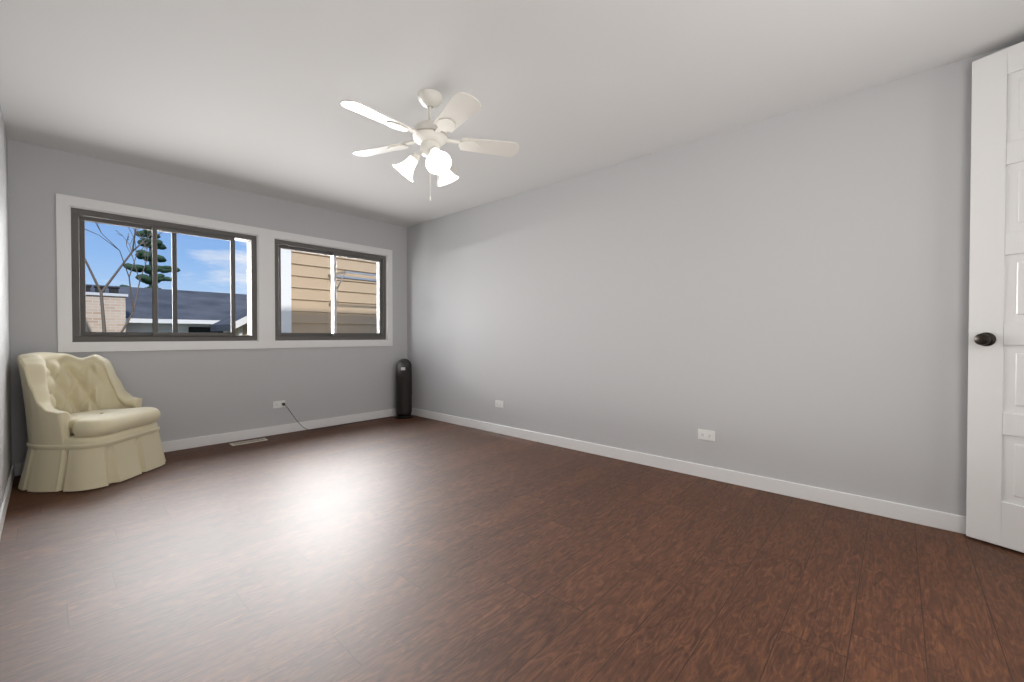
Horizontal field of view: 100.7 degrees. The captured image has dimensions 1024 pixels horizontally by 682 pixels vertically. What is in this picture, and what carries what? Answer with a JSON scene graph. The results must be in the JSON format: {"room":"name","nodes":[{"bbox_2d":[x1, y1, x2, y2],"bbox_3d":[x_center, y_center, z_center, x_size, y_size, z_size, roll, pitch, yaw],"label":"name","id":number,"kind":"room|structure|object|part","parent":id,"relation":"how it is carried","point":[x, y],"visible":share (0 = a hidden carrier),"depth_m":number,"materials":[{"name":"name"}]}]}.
{"room":"bedroom","nodes":[
{"label":"bedroom","id":0,"kind":"room"},
{"bbox_2d":[0,105,11,507],"bbox_3d":[-1.560,-0.211,1.073,6.075,2.440,0.160,1,1,42],"label":"wall","id":1,"kind":"structure","parent":0,"point":[5,424],"depth_m":2.69,"materials":[{"name":"grey paint"}]},
{"bbox_2d":[0,464,14,537],"bbox_3d":[-1.502,0.962,1.150,5.755,0.092,0.012,1,1,42],"label":"baseboard","id":2,"kind":"structure","parent":1,"relation":"attached to","point":[5,502],"depth_m":2.49,"materials":[{"name":"white wood"}]},
{"bbox_2d":[7,139,406,463],"bbox_3d":[-2.563,-0.251,4.364,0.160,2.440,3.360,1,1,42],"label":"wall","id":3,"kind":"structure","parent":0,"point":[187,394],"depth_m":3.89,"materials":[{"name":"grey paint"}]},
{"bbox_2d":[14,408,396,475],"bbox_3d":[-2.500,0.923,4.321,0.012,0.092,3.360,1,1,42],"label":"baseboard","id":4,"kind":"structure","parent":3,"relation":"attached to","point":[181,444],"depth_m":4.28,"materials":[{"name":"white wood"}]},
{"bbox_2d":[56,193,392,351],"bbox_3d":[-2.554,-0.531,4.358,0.174,1.210,2.899,1,1,42],"label":"window","id":5,"kind":"structure","parent":3,"relation":"in","point":[250,240],"depth_m":3.84,"materials":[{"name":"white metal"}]},
{"bbox_2d":[79,216,177,334],"bbox_3d":[-3.236,-0.520,3.603,0.024,0.959,0.621,1,1,42],"label":"window frame","id":6,"kind":"object","parent":5,"relation":"in","point":[82,219],"visible":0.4,"depth_m":3.48,"materials":[{"name":"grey metal"}]},
{"bbox_3d":[-3.236,-0.520,3.604,0.004,0.901,0.560,1,1,42],"label":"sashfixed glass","id":7,"kind":"part","parent":5,"relation":"part of","materials":[{"name":"clear glass"}]},
{"bbox_2d":[151,226,235,335],"bbox_3d":[-2.914,-0.523,3.910,0.024,0.959,0.622,1,1,42],"label":"window frame","id":8,"kind":"object","parent":5,"relation":"in","point":[154,230],"visible":1,"depth_m":3.84,"materials":[{"name":"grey metal"}]},
{"bbox_3d":[-2.914,-0.523,3.910,0.004,0.901,0.560,1,1,42],"label":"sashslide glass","id":9,"kind":"part","parent":5,"relation":"part of","materials":[{"name":"clear glass"}]},
{"bbox_2d":[273,400,284,407],"bbox_3d":[-2.420,0.658,4.407,0.009,0.072,0.116,1,1,42],"label":"electrical outlet","id":10,"kind":"object","parent":3,"relation":"attached to","point":[277,404],"visible":0.81,"depth_m":4.40,"materials":[{"name":"white plastic"}]},
{"bbox_2d":[275,239,385,340],"bbox_3d":[-2.074,-0.535,4.906,0.146,1.049,1.293,1,1,42],"label":"window","id":11,"kind":"structure","parent":3,"relation":"in","point":[278,337],"depth_m":4.81,"materials":[{"name":"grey metal"}]},
{"bbox_2d":[279,245,332,334],"bbox_3d":[-2.258,-0.533,4.679,0.024,0.959,0.620,1,1,42],"label":"window frame","id":12,"kind":"object","parent":11,"relation":"in","point":[304,250],"visible":0.48,"depth_m":4.59,"materials":[{"name":"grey metal"}]},
{"bbox_3d":[-2.258,-0.533,4.679,0.004,0.901,0.558,1,1,42],"label":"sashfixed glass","id":13,"kind":"part","parent":11,"relation":"part of","materials":[{"name":"clear glass"}]},
{"bbox_2d":[332,252,381,335],"bbox_3d":[-1.842,-0.538,5.088,0.024,0.959,0.620,1,1,42],"label":"window frame","id":14,"kind":"object","parent":11,"relation":"in","point":[334,255],"visible":0.94,"depth_m":5.00,"materials":[{"name":"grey metal"}]},
{"bbox_3d":[-1.842,-0.538,5.088,0.004,0.901,0.558,1,1,42],"label":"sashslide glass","id":15,"kind":"part","parent":11,"relation":"part of","materials":[{"name":"clear glass"}]},
{"bbox_2d":[0,415,1023,681],"bbox_3d":[-0.376,1.043,2.390,6.075,0.100,3.680,1,1,42],"label":"floor","id":16,"kind":"structure","parent":0,"point":[414,549],"depth_m":1.80,"materials":[{"name":"brown wood"}]},
{"bbox_2d":[17,352,165,491],"bbox_3d":[-3.096,0.528,3.099,0.744,0.896,0.712,0,1,-3],"label":"armchair","id":17,"kind":"object","parent":16,"relation":"on","point":[91,422],"visible":1,"depth_m":2.92,"materials":[{"name":"beige fabric"}]},
{"bbox_3d":[-3.222,0.394,3.092,0.499,0.630,0.674,0,1,-3],"label":"backrest","id":18,"kind":"part","parent":17,"relation":"part of","materials":[{"name":"beige fabric"}]},
{"bbox_2d":[49,407,160,437],"bbox_3d":[-3.010,0.582,3.104,0.497,0.128,0.594,0,1,-3],"label":"cushion","id":19,"kind":"object","parent":17,"relation":"on","point":[82,422],"depth_m":2.98,"materials":[{"name":"beige fabric"}]},
{"bbox_2d":[229,438,267,445],"bbox_3d":[-2.528,0.969,4.077,0.105,0.006,0.300,1,1,42],"label":"floor vent","id":20,"kind":"object","parent":16,"relation":"in","point":[248,441],"visible":1,"depth_m":4.08,"materials":[{"name":"beige metal"}]},
{"bbox_2d":[285,405,392,429],"bbox_3d":[-1.927,0.805,4.853,0.084,0.310,1.254,1,1,42],"label":"power cord","id":21,"kind":"object","parent":16,"relation":"on","point":[332,426],"visible":1,"depth_m":4.70,"materials":[{"name":"black plastic"}]},
{"bbox_2d":[394,359,413,418],"bbox_3d":[-1.359,0.590,5.327,0.250,0.734,0.250,0,1,-8],"label":"air purifier","id":22,"kind":"object","parent":16,"relation":"on","point":[403,388],"visible":1,"depth_m":5.26,"materials":[{"name":"black plastic"}]},
{"bbox_2d":[0,0,1023,226],"bbox_3d":[-0.376,-1.497,2.359,6.075,0.100,3.680,1,1,42],"label":"ceiling","id":23,"kind":"structure","parent":0,"point":[247,95],"depth_m":2.31,"materials":[{"name":"white paint"}]},
{"bbox_2d":[341,89,518,200],"bbox_3d":[-0.504,-1.131,2.477,1.045,0.635,1.017,1,1,42],"label":"ceiling fan","id":24,"kind":"object","parent":23,"relation":"hanging from","point":[429,136],"visible":1,"depth_m":2.44,"materials":[{"name":"white"}]},
{"bbox_2d":[407,44,1014,515],"bbox_3d":[0.809,-0.243,3.676,6.075,2.440,0.160,1,1,42],"label":"wall","id":25,"kind":"structure","parent":0,"point":[783,296],"depth_m":2.86,"materials":[{"name":"grey paint"}]},
{"bbox_2d":[495,400,502,407],"bbox_3d":[-0.134,0.658,4.430,0.116,0.072,0.009,1,1,42],"label":"electrical outlet","id":26,"kind":"object","parent":25,"relation":"attached to","point":[498,403],"visible":1,"depth_m":4.43,"materials":[{"name":"white plastic"}]},
{"bbox_2d":[411,408,965,533],"bbox_3d":[0.751,0.932,3.627,5.755,0.092,0.012,1,1,42],"label":"baseboard","id":27,"kind":"structure","parent":25,"relation":"attached to","point":[925,517],"depth_m":2.86,"materials":[{"name":"white wood"}]},
{"bbox_2d":[698,429,714,440],"bbox_3d":[1.394,0.675,3.041,0.116,0.072,0.009,1,1,42],"label":"electrical outlet","id":28,"kind":"object","parent":25,"relation":"attached to","point":[708,435],"visible":1,"depth_m":3.04,"materials":[{"name":"white plastic"}]},
{"bbox_2d":[966,41,1023,552],"bbox_3d":[2.481,-0.200,1.797,0.035,2.379,0.760,0,1,-27],"label":"door leaf","id":29,"kind":"structure","parent":25,"relation":"in","point":[992,517],"depth_m":2.06,"materials":[{"name":"white wood"}]},
{"bbox_2d":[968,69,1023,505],"bbox_3d":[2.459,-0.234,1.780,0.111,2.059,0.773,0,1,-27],"label":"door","id":30,"kind":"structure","parent":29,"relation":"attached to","point":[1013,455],"depth_m":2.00,"materials":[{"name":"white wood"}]},
{"label":"outside","id":31,"kind":"structure","parent":0,"visible":0},
{"bbox_3d":[-25.824,3.838,23.310,90.000,0.200,140.000,1,1,42],"label":"ground","id":32,"kind":"structure","parent":31,"visible":0},
{"bbox_2d":[85,224,161,331],"bbox_3d":[-5.862,0.625,6.221,2.608,6.643,2.725,1,1,42],"label":"bare tree","id":33,"kind":"object","parent":32,"relation":"on","point":[104,289],"depth_m":6.30,"materials":[{"name":"brown plant"}]},
{"bbox_2d":[119,229,180,288],"bbox_3d":[-17.295,-1.051,20.319,3.581,9.650,3.034,1,1,42],"label":"pine","id":34,"kind":"object","parent":32,"relation":"on","point":[146,279],"depth_m":19.87,"materials":[{"name":"green plant"}]},
{"bbox_2d":[86,284,246,334],"bbox_3d":[-12.499,0.903,11.149,13.730,5.966,18.700,1,1,42],"label":"houses","id":35,"kind":"structure","parent":32,"relation":"on","point":[113,316],"depth_m":12.87,"materials":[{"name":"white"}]},
{"bbox_2d":[281,249,376,332],"bbox_3d":[-0.960,-0.833,8.614,1.442,9.500,7.185,1,1,42],"label":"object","id":36,"kind":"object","parent":32,"relation":"on","point":[312,288],"depth_m":6.33,"materials":[{"name":"beige"}]}
]}

